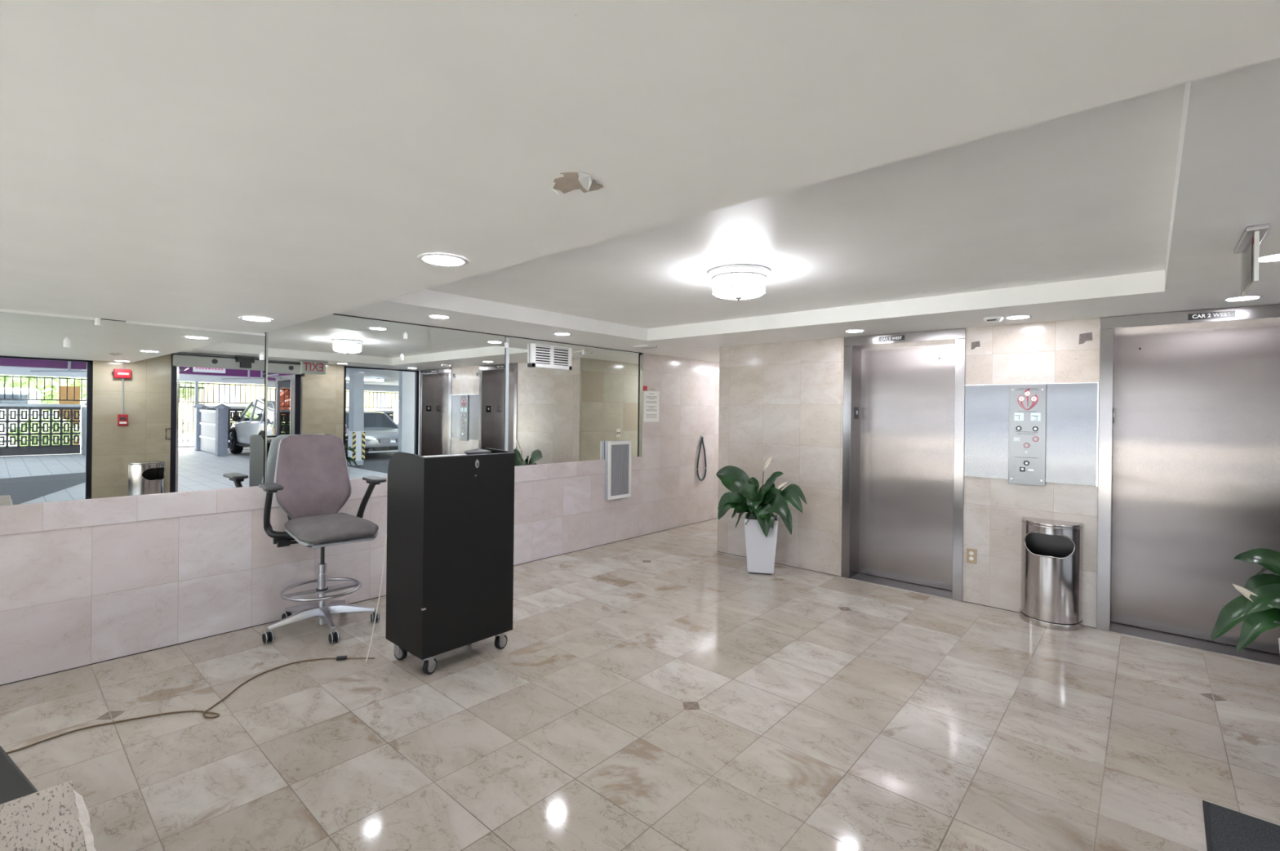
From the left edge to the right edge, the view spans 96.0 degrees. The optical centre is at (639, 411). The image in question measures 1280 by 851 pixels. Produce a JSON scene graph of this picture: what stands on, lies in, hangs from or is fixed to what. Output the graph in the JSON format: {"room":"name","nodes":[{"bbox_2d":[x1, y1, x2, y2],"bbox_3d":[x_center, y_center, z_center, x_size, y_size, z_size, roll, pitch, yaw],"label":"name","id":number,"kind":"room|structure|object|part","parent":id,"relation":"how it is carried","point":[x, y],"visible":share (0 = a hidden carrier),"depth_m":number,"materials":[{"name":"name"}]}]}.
{"room":"elevator lobby","nodes":[
{"label":"elevator lobby","id":0,"kind":"room"},
{"bbox_2d":[0,456,641,535],"bbox_3d":[-2.853,0.590,3.893,0.204,0.161,8.467,1,0,41],"label":"ledge","id":1,"kind":"structure","parent":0,"point":[20,518],"depth_m":3.60,"materials":[{"name":"stone"}]},
{"bbox_2d":[0,319,719,684],"bbox_3d":[-0.621,0.201,6.417,0.200,2.600,15.200,1,0,41],"label":"wall","id":2,"kind":"structure","parent":0,"point":[70,597],"depth_m":3.90,"materials":[{"name":"stone"}]},
{"bbox_2d":[0,308,265,505],"bbox_3d":[-3.967,-0.037,2.477,0.029,1.070,4.087,1,0,41],"label":"wall mirror","id":3,"kind":"object","parent":2,"relation":"attached to","point":[91,407],"visible":0.89,"depth_m":3.46,"materials":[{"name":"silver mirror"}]},
{"bbox_2d":[0,517,717,685],"bbox_3d":[-0.561,1.500,6.351,0.004,0.004,15.200,1,0,41],"label":"trim","id":4,"kind":"structure","parent":2,"relation":"attached to","point":[716,517],"depth_m":3.75,"materials":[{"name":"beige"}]},
{"bbox_2d":[263,314,505,483],"bbox_3d":[-1.952,-0.107,4.758,0.029,1.253,1.988,1,0,41],"label":"wall mirror","id":5,"kind":"object","parent":2,"relation":"attached to","point":[384,388],"visible":0.89,"depth_m":4.63,"materials":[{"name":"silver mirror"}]},
{"bbox_2d":[333,313,643,353],"bbox_3d":[-1.283,-0.727,5.502,0.004,0.006,3.980,1,0,41],"label":"trim","id":6,"kind":"structure","parent":2,"relation":"attached to","point":[333,313],"depth_m":5.22,"materials":[{"name":"black metal"}]},
{"bbox_2d":[504,336,639,466],"bbox_3d":[-0.655,-0.093,6.226,0.029,1.253,1.930,1,0,41],"label":"wall mirror","id":7,"kind":"object","parent":2,"relation":"attached to","point":[552,415],"visible":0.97,"depth_m":6.14,"materials":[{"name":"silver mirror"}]},
{"bbox_2d":[529,342,572,369],"bbox_3d":[-0.907,-0.563,5.909,0.030,0.235,0.530,1,0,41],"label":"vent","id":8,"kind":"object","parent":7,"relation":"attached to","point":[544,356],"visible":1,"depth_m":5.89,"materials":[{"name":"white plastic"}]},
{"bbox_2d":[604,440,631,499],"bbox_3d":[-0.251,0.665,6.645,0.062,0.660,0.380,1,0,41],"label":"air vent","id":9,"kind":"object","parent":2,"relation":"in","point":[617,453],"visible":1,"depth_m":6.61,"materials":[{"name":"grey plastic"}]},
{"bbox_2d":[637,353,639,456],"bbox_3d":[-0.023,-0.083,6.961,0.030,1.247,0.008,1,0,41],"label":"trim","id":10,"kind":"structure","parent":2,"relation":"attached to","point":[639,353],"depth_m":6.95,"materials":[{"name":"black"}]},
{"bbox_2d":[638,355,643,456],"bbox_3d":[0.000,-0.073,6.983,0.036,1.227,0.057,1,0,41],"label":"trim","id":11,"kind":"structure","parent":2,"relation":"attached to","point":[641,370],"depth_m":6.97,"materials":[{"name":"grey metal"}]},
{"bbox_2d":[643,385,647,391],"bbox_3d":[0.064,-0.287,7.030,0.006,0.060,0.071,1,0,41],"label":"sign","id":12,"kind":"object","parent":2,"relation":"attached to","point":[645,388],"visible":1,"depth_m":7.03,"materials":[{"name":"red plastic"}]},
{"bbox_2d":[643,391,659,422],"bbox_3d":[0.142,-0.066,7.123,0.004,0.380,0.294,1,0,41],"label":"notice","id":13,"kind":"object","parent":2,"relation":"attached to","point":[651,398],"visible":1,"depth_m":7.12,"materials":[{"name":"white paper"}]},
{"bbox_2d":[696,432,706,480],"bbox_3d":[0.846,0.618,7.907,0.035,0.662,0.220,1,0,41],"label":"hose","id":14,"kind":"object","parent":2,"relation":"hanging from","point":[702,435],"visible":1,"depth_m":7.90,"materials":[{"name":"grey rubber"}]},
{"bbox_2d":[0,518,1279,850],"bbox_3d":[1.480,1.577,4.548,5.490,0.100,15.200,1,0,41],"label":"floor","id":15,"kind":"structure","parent":0,"point":[653,691],"depth_m":2.76,"materials":[{"name":"stone"}]},
{"bbox_2d":[0,745,38,804],"bbox_3d":[-2.004,1.265,1.511,1.040,0.448,0.500,1,0,32],"label":"storage bin","id":16,"kind":"object","parent":15,"relation":"on","point":[14,784],"visible":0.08,"depth_m":1.63,"materials":[{"name":"black plastic"}]},
{"bbox_2d":[0,780,96,850],"bbox_3d":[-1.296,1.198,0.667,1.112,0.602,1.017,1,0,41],"label":"countertop","id":17,"kind":"structure","parent":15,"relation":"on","point":[56,817],"depth_m":1.26,"materials":[{"name":"stone"}]},
{"bbox_2d":[5,655,375,753],"bbox_3d":[-2.200,1.476,2.937,0.397,0.020,1.613,1,0,41],"label":"cable","id":18,"kind":"object","parent":15,"relation":"on","point":[339,657],"visible":0.98,"depth_m":2.83,"materials":[{"name":"brown plastic"}]},
{"bbox_2d":[258,434,386,643],"bbox_3d":[-2.170,0.827,3.948,0.740,1.314,0.691,1,0,-45],"label":"chair","id":19,"kind":"object","parent":15,"relation":"on","point":[312,483],"visible":1,"depth_m":4.00,"materials":[{"name":"grey fabric"}]},
{"bbox_3d":[-2.402,1.412,3.715,0.021,0.040,0.021,1,0,39],"label":"stem","id":20,"kind":"part","parent":19,"relation":"part of","materials":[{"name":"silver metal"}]},
{"bbox_3d":[-2.371,0.674,3.861,0.266,0.363,0.226,1,0,-45],"label":"armrest","id":21,"kind":"part","parent":19,"relation":"part of","materials":[{"name":"black plastic"}]},
{"bbox_3d":[-2.301,1.368,3.845,0.327,0.080,0.068,1,0,-45],"label":"leg","id":22,"kind":"part","parent":19,"relation":"part of","materials":[{"name":"silver metal"}]},
{"bbox_3d":[-2.342,1.368,4.017,0.332,0.080,0.067,1,0,20],"label":"leg","id":23,"kind":"part","parent":19,"relation":"part of","materials":[{"name":"silver metal"}]},
{"bbox_3d":[-2.348,0.475,4.133,0.478,0.615,0.147,1,0,-45],"label":"backrest","id":24,"kind":"part","parent":19,"relation":"part of","materials":[{"name":"grey fabric"}]},
{"bbox_3d":[-2.077,1.371,3.848,0.067,0.080,0.314,1,0,-45],"label":"leg","id":25,"kind":"part","parent":19,"relation":"part of","materials":[{"name":"silver metal"}]},
{"bbox_3d":[-2.102,0.781,3.922,0.497,0.099,0.540,1,0,-45],"label":"seat","id":26,"kind":"part","parent":19,"relation":"part of","materials":[{"name":"grey fabric"}]},
{"bbox_3d":[-1.981,1.417,3.724,0.021,0.040,0.021,1,0,-43],"label":"stem","id":27,"kind":"part","parent":19,"relation":"part of","materials":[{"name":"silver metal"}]},
{"bbox_3d":[-2.188,1.369,4.108,0.067,0.080,0.297,1,0,-1],"label":"leg","id":28,"kind":"part","parent":19,"relation":"part of","materials":[{"name":"silver metal"}]},
{"bbox_3d":[-2.035,1.371,4.025,0.331,0.080,0.067,1,0,-24],"label":"leg","id":29,"kind":"part","parent":19,"relation":"part of","materials":[{"name":"silver metal"}]},
{"bbox_3d":[-2.078,0.677,4.150,0.266,0.363,0.226,1,0,-45],"label":"armrest","id":30,"kind":"part","parent":19,"relation":"part of","materials":[{"name":"black plastic"}]},
{"bbox_2d":[385,447,515,674],"bbox_3d":[-1.165,0.868,3.568,0.448,1.258,0.611,1,0,41],"label":"cabinet","id":31,"kind":"object","parent":15,"relation":"on","point":[451,518],"visible":1,"depth_m":3.38,"materials":[{"name":"black laminate"}]},
{"bbox_2d":[364,534,386,662],"bbox_3d":[-1.597,1.118,3.485,0.112,0.753,0.073,1,0,-25],"label":"cord","id":32,"kind":"object","parent":31,"relation":"hanging from","point":[386,535],"visible":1,"depth_m":3.50,"materials":[{"name":"white plastic"}]},
{"bbox_3d":[-1.363,0.806,3.350,0.440,1.138,0.020,1,0,41],"label":"panel","id":33,"kind":"part","parent":31,"relation":"part of","materials":[{"name":"black laminate"}]},
{"bbox_2d":[422,453,463,457],"bbox_3d":[-1.157,0.276,3.500,0.240,0.012,0.280,1,0,41],"label":"paper sheet","id":34,"kind":"object","parent":31,"relation":"on","point":[451,454],"visible":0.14,"depth_m":3.56,"materials":[{"name":"white paper"}]},
{"bbox_3d":[-1.010,0.819,3.432,0.020,1.120,0.570,1,0,41],"label":"panel","id":35,"kind":"part","parent":31,"relation":"part of","materials":[{"name":"black laminate"}]},
{"bbox_3d":[-0.974,0.309,3.446,0.006,0.050,0.024,1,0,41],"label":"lock plate","id":36,"kind":"part","parent":31,"relation":"part of","materials":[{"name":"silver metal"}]},
{"bbox_2d":[463,448,491,454],"bbox_3d":[-1.050,0.260,3.726,0.176,0.045,0.176,1,0,41],"label":"dish","id":37,"kind":"object","parent":31,"relation":"on","point":[477,451],"visible":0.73,"depth_m":3.67,"materials":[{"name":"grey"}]},
{"bbox_3d":[-0.972,0.810,3.792,0.440,1.138,0.020,1,0,41],"label":"panel","id":38,"kind":"part","parent":31,"relation":"part of","materials":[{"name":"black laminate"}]},
{"bbox_2d":[715,456,806,574],"bbox_3d":[1.143,0.970,5.506,0.940,1.105,0.457,1,0,41],"label":"peace lily","id":39,"kind":"object","parent":15,"relation":"on","point":[761,524],"visible":1,"depth_m":5.39,"materials":[{"name":"leaf"},{"name":"soil"},{"name":"white plastic"}]},
{"bbox_2d":[763,456,771,471],"bbox_3d":[1.194,0.495,5.434,0.026,0.154,0.100,1,0,-39],"label":"flower","id":40,"kind":"object","parent":39,"relation":"on","point":[767,462],"depth_m":5.43,"materials":[{"name":"beige plant"}]},
{"bbox_2d":[777,481,786,488],"bbox_3d":[1.301,0.685,5.324,0.131,0.092,0.020,1,0,41],"label":"flower","id":41,"kind":"object","parent":39,"relation":"on","point":[782,484],"depth_m":5.32,"materials":[{"name":"beige plant"}]},
{"bbox_2d":[743,513,778,573],"bbox_3d":[1.156,1.257,5.511,0.315,0.508,0.315,1,0,12],"label":"pot","id":42,"kind":"object","parent":15,"relation":"on","point":[760,548],"depth_m":5.38,"materials":[{"name":"white ceramic"}]},
{"bbox_2d":[840,328,965,600],"bbox_3d":[2.341,0.436,5.109,1.004,2.242,0.275,1,0,41],"label":"elevator","id":43,"kind":"object","parent":15,"relation":"on","point":[904,433],"visible":0.96,"depth_m":5.19,"materials":[{"name":"silver metal"}]},
{"bbox_3d":[2.028,0.010,5.392,0.003,0.105,0.090,1,0,41],"label":"jamb plate","id":44,"kind":"part","parent":43,"relation":"part of","materials":[{"name":"black"}]},
{"bbox_3d":[2.331,1.545,5.114,0.854,0.023,0.246,1,0,41],"label":"sill","id":45,"kind":"part","parent":43,"relation":"part of","materials":[{"name":"silver metal"}]},
{"bbox_2d":[1019,515,1084,631],"bbox_3d":[2.983,1.173,4.197,0.384,0.745,0.247,1,0,41],"label":"trash can","id":46,"kind":"object","parent":15,"relation":"on","point":[1052,550],"visible":1,"depth_m":4.12,"materials":[{"name":"grey metal"}]},
{"bbox_3d":[2.989,0.816,4.198,0.374,0.030,0.243,1,0,41],"label":"lid","id":47,"kind":"part","parent":46,"relation":"part of","materials":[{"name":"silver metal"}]},
{"bbox_2d":[1096,303,1279,665],"bbox_3d":[3.759,0.454,3.857,1.069,2.242,0.275,1,0,41],"label":"elevator","id":48,"kind":"object","parent":15,"relation":"on","point":[1188,460],"visible":1,"depth_m":3.97,"materials":[{"name":"silver metal"}]},
{"bbox_3d":[3.749,1.563,3.862,0.919,0.023,0.246,1,0,41],"label":"sill","id":49,"kind":"part","parent":48,"relation":"part of","materials":[{"name":"silver metal"}]},
{"bbox_2d":[1202,800,1279,850],"bbox_3d":[1.907,1.530,1.464,0.630,0.012,1.615,1,0,42],"label":"floor mat","id":50,"kind":"object","parent":15,"relation":"on","point":[1226,828],"visible":1,"depth_m":2.10,"materials":[{"name":"grey carpet"}]},
{"bbox_2d":[1210,547,1279,652],"bbox_3d":[2.819,1.046,2.436,0.578,0.998,0.642,1,0,41],"label":"peace lily","id":51,"kind":"object","parent":15,"relation":"on","point":[1258,606],"visible":1,"depth_m":2.53,"materials":[{"name":"green plant"}]},
{"bbox_2d":[1232,583,1257,601],"bbox_3d":[2.678,0.817,2.511,0.134,0.107,0.024,1,0,31],"label":"flower","id":52,"kind":"object","parent":51,"relation":"on","point":[1252,596],"depth_m":2.52,"materials":[{"name":"beige plant"}]},
{"bbox_2d":[0,0,1279,333],"bbox_3d":[-2.023,-0.821,0.494,5.920,0.579,4.450,1,0,41],"label":"ceiling","id":53,"kind":"structure","parent":0,"point":[211,164],"depth_m":1.02,"materials":[{"name":"paint"}]},
{"bbox_2d":[238,316,274,321],"bbox_3d":[-2.229,-0.538,3.347,0.172,0.004,0.172,1,0,41],"label":"recessed light","id":54,"kind":"object","parent":53,"relation":"in","point":[250,318],"visible":1,"depth_m":3.33,"materials":[{"name":"white plastic"}]},
{"bbox_2d":[242,317,270,321],"bbox_3d":[-2.229,-0.538,3.347,0.132,0.004,0.132,1,0,41],"label":"diffuser","id":55,"kind":"object","parent":54,"relation":"attached to","point":[258,319],"depth_m":3.35,"materials":[{"name":"white plastic"}]},
{"bbox_2d":[417,253,469,266],"bbox_3d":[-0.686,-0.529,2.012,0.172,0.004,0.172,1,0,41],"label":"recessed light","id":56,"kind":"object","parent":53,"relation":"in","point":[435,259],"visible":1,"depth_m":2.00,"materials":[{"name":"white"}]},
{"bbox_2d":[423,255,462,266],"bbox_3d":[-0.686,-0.529,2.012,0.132,0.004,0.132,1,0,41],"label":"diffuser","id":57,"kind":"object","parent":56,"relation":"attached to","point":[439,260],"depth_m":2.01,"materials":[{"name":"white plastic"}]},
{"bbox_2d":[551,171,603,194],"bbox_3d":[-0.152,-0.519,1.330,0.130,0.016,0.119,1,0,41],"label":"peeling paint","id":58,"kind":"object","parent":53,"relation":"attached to","point":[571,181],"visible":1,"depth_m":1.32,"materials":[{"name":"paint"}]},
{"bbox_2d":[717,351,719,513],"bbox_3d":[3.085,0.342,8.789,0.004,2.400,6.736,1,0,41],"label":"wall","id":59,"kind":"structure","parent":0,"point":[719,351],"depth_m":6.26,"materials":[{"name":"stone"}]},
{"bbox_2d":[426,83,1185,328],"bbox_3d":[0.485,-0.966,3.345,3.860,0.275,3.143,1,0,41],"label":"ceiling","id":60,"kind":"structure","parent":0,"point":[1087,193],"depth_m":2.69,"materials":[{"name":"paint"}]},
{"bbox_2d":[707,264,770,301],"bbox_3d":[0.583,-0.739,3.401,0.370,0.176,0.370,1,0,41],"label":"drum ceiling light","id":61,"kind":"object","parent":60,"relation":"attached to","point":[731,282],"visible":1,"depth_m":3.28,"materials":[{"name":"white glass"}]},
{"bbox_3d":[0.583,-0.735,3.401,0.304,0.125,0.304,1,0,41],"label":"lamp shade","id":62,"kind":"part","parent":61,"relation":"part of","materials":[{"name":"white glass"}]},
{"bbox_2d":[336,57,1279,362],"bbox_3d":[3.008,-0.868,6.190,5.920,0.376,10.750,1,0,41],"label":"ceiling","id":63,"kind":"structure","parent":0,"point":[1227,179],"depth_m":3.45,"materials":[{"name":"paint"}]},
{"bbox_2d":[426,314,450,318],"bbox_3d":[-1.542,-0.730,4.424,0.172,0.004,0.172,1,0,41],"label":"recessed light","id":64,"kind":"object","parent":63,"relation":"in","point":[435,316],"visible":1,"depth_m":4.40,"materials":[{"name":"white plastic"}]},
{"bbox_2d":[430,315,448,318],"bbox_3d":[-1.542,-0.730,4.424,0.132,0.004,0.132,1,0,41],"label":"diffuser","id":65,"kind":"object","parent":64,"relation":"attached to","point":[431,316],"depth_m":4.40,"materials":[{"name":"white plastic"}]},
{"bbox_2d":[552,332,571,335],"bbox_3d":[-0.721,-0.722,5.339,0.172,0.004,0.172,1,0,41],"label":"recessed light","id":66,"kind":"object","parent":63,"relation":"in","point":[555,333],"visible":1,"depth_m":5.31,"materials":[{"name":"white"}]},
{"bbox_2d":[555,333,569,334],"bbox_3d":[-0.721,-0.722,5.339,0.132,0.004,0.132,1,0,41],"label":"diffuser","id":67,"kind":"object","parent":66,"relation":"attached to","point":[555,333],"depth_m":5.33,"materials":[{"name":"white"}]},
{"bbox_2d":[632,344,657,348],"bbox_3d":[0.053,-0.708,6.261,0.220,0.014,0.146,1,0,41],"label":"recessed light","id":68,"kind":"object","parent":63,"relation":"in","point":[646,345],"visible":1,"depth_m":6.22,"materials":[{"name":"paint"}]},
{"bbox_2d":[844,328,865,332],"bbox_3d":[1.834,-0.691,4.924,0.172,0.004,0.172,1,0,41],"label":"recessed light","id":69,"kind":"object","parent":63,"relation":"in","point":[853,330],"visible":1,"depth_m":4.91,"materials":[{"name":"white plastic"}]},
{"bbox_2d":[846,329,862,332],"bbox_3d":[1.834,-0.691,4.924,0.132,0.004,0.132,1,0,41],"label":"diffuser","id":70,"kind":"object","parent":69,"relation":"attached to","point":[847,331],"depth_m":4.92,"materials":[{"name":"white plastic"}]},
{"bbox_2d":[983,315,1003,323],"bbox_3d":[2.561,-0.665,4.176,0.124,0.038,0.124,1,0,41],"label":"smoke detector","id":71,"kind":"object","parent":63,"relation":"attached to","point":[993,319],"visible":1,"depth_m":4.14,"materials":[{"name":"paint"}]},
{"bbox_2d":[1004,315,1031,319],"bbox_3d":[2.719,-0.680,4.143,0.172,0.004,0.172,1,0,41],"label":"recessed light","id":72,"kind":"object","parent":63,"relation":"in","point":[1015,317],"visible":1,"depth_m":4.13,"materials":[{"name":"white"}]},
{"bbox_2d":[1007,315,1028,319],"bbox_3d":[2.719,-0.680,4.143,0.132,0.004,0.132,1,0,41],"label":"diffuser","id":73,"kind":"object","parent":72,"relation":"attached to","point":[1009,317],"depth_m":4.13,"materials":[{"name":"white plastic"}]},
{"bbox_2d":[1222,295,1263,301],"bbox_3d":[3.558,-0.669,3.401,0.172,0.004,0.172,1,0,41],"label":"recessed light","id":74,"kind":"object","parent":63,"relation":"in","point":[1244,297],"visible":1,"depth_m":3.39,"materials":[{"name":"white plastic"}]},
{"bbox_2d":[1226,296,1258,301],"bbox_3d":[3.558,-0.669,3.401,0.132,0.004,0.132,1,0,41],"label":"diffuser","id":75,"kind":"object","parent":74,"relation":"attached to","point":[1237,298],"depth_m":3.39,"materials":[{"name":"white plastic"}]},
{"bbox_2d":[1234,223,1270,295],"bbox_3d":[2.395,-0.584,2.260,0.060,0.200,0.400,1,0,41],"label":"exit sign","id":76,"kind":"object","parent":63,"relation":"hanging from","point":[1248,244],"visible":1,"depth_m":2.18,"materials":[{"name":"silver metal"}]},
{"bbox_3d":[2.387,-0.575,2.267,0.002,0.182,0.340,1,0,41],"label":"pane","id":77,"kind":"part","parent":76,"relation":"part of","materials":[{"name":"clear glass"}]},
{"bbox_3d":[2.395,-0.575,2.260,0.008,0.182,0.340,1,0,41],"label":"sign panel","id":78,"kind":"part","parent":76,"relation":"part of","materials":[{"name":"white plastic"}]},
{"bbox_2d":[1258,253,1279,262],"bbox_3d":[2.798,-0.677,2.525,0.172,0.004,0.172,1,0,41],"label":"recessed light","id":79,"kind":"object","parent":63,"relation":"in","point":[1272,257],"visible":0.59,"depth_m":2.54,"materials":[{"name":"white"}]},
{"bbox_2d":[717,317,1100,627],"bbox_3d":[2.168,0.335,5.305,3.234,2.400,0.300,1,0,41],"label":"wall","id":80,"kind":"structure","parent":0,"point":[783,402],"depth_m":5.40,"materials":[{"name":"stone"}]},
{"bbox_2d":[717,551,840,576],"bbox_3d":[1.356,1.523,5.809,1.379,0.004,0.003,1,0,41],"label":"trim","id":81,"kind":"structure","parent":80,"relation":"attached to","point":[717,551],"depth_m":5.66,"materials":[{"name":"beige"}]},
{"bbox_2d":[966,547,976,563],"bbox_3d":[2.673,1.161,4.645,0.072,0.116,0.009,1,0,41],"label":"wall outlet","id":82,"kind":"object","parent":80,"relation":"attached to","point":[971,553],"visible":1,"depth_m":4.64,"materials":[{"name":"beige plastic"}]},
{"bbox_2d":[971,341,980,349],"bbox_3d":[2.703,-0.536,4.639,0.064,0.067,0.003,1,0,41],"label":"putty patch","id":83,"kind":"object","parent":80,"relation":"attached to","point":[976,344],"visible":1,"depth_m":4.64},
{"bbox_2d":[963,600,1095,627],"bbox_3d":[2.946,1.543,4.405,0.855,0.004,0.003,1,0,41],"label":"trim","id":84,"kind":"structure","parent":80,"relation":"attached to","point":[963,601],"depth_m":4.52,"materials":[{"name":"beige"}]},
{"bbox_2d":[964,382,1098,486],"bbox_3d":[2.953,0.169,4.395,0.852,0.772,0.028,1,0,41],"label":"panel","id":85,"kind":"object","parent":80,"relation":"attached to","point":[1032,433],"visible":1,"depth_m":4.36,"materials":[{"name":"silver metal"}]},
{"bbox_3d":[2.954,0.174,4.396,0.236,0.762,0.014,1,0,41],"label":"button plate","id":86,"kind":"part","parent":85,"relation":"part of","materials":[{"name":"silver metal"}]},
{"bbox_2d":[1078,332,1093,344],"bbox_3d":[3.230,-0.533,4.174,0.080,0.084,0.003,1,0,41],"label":"putty patch","id":87,"kind":"object","parent":80,"relation":"attached to","point":[1083,337],"visible":1,"depth_m":4.18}
]}

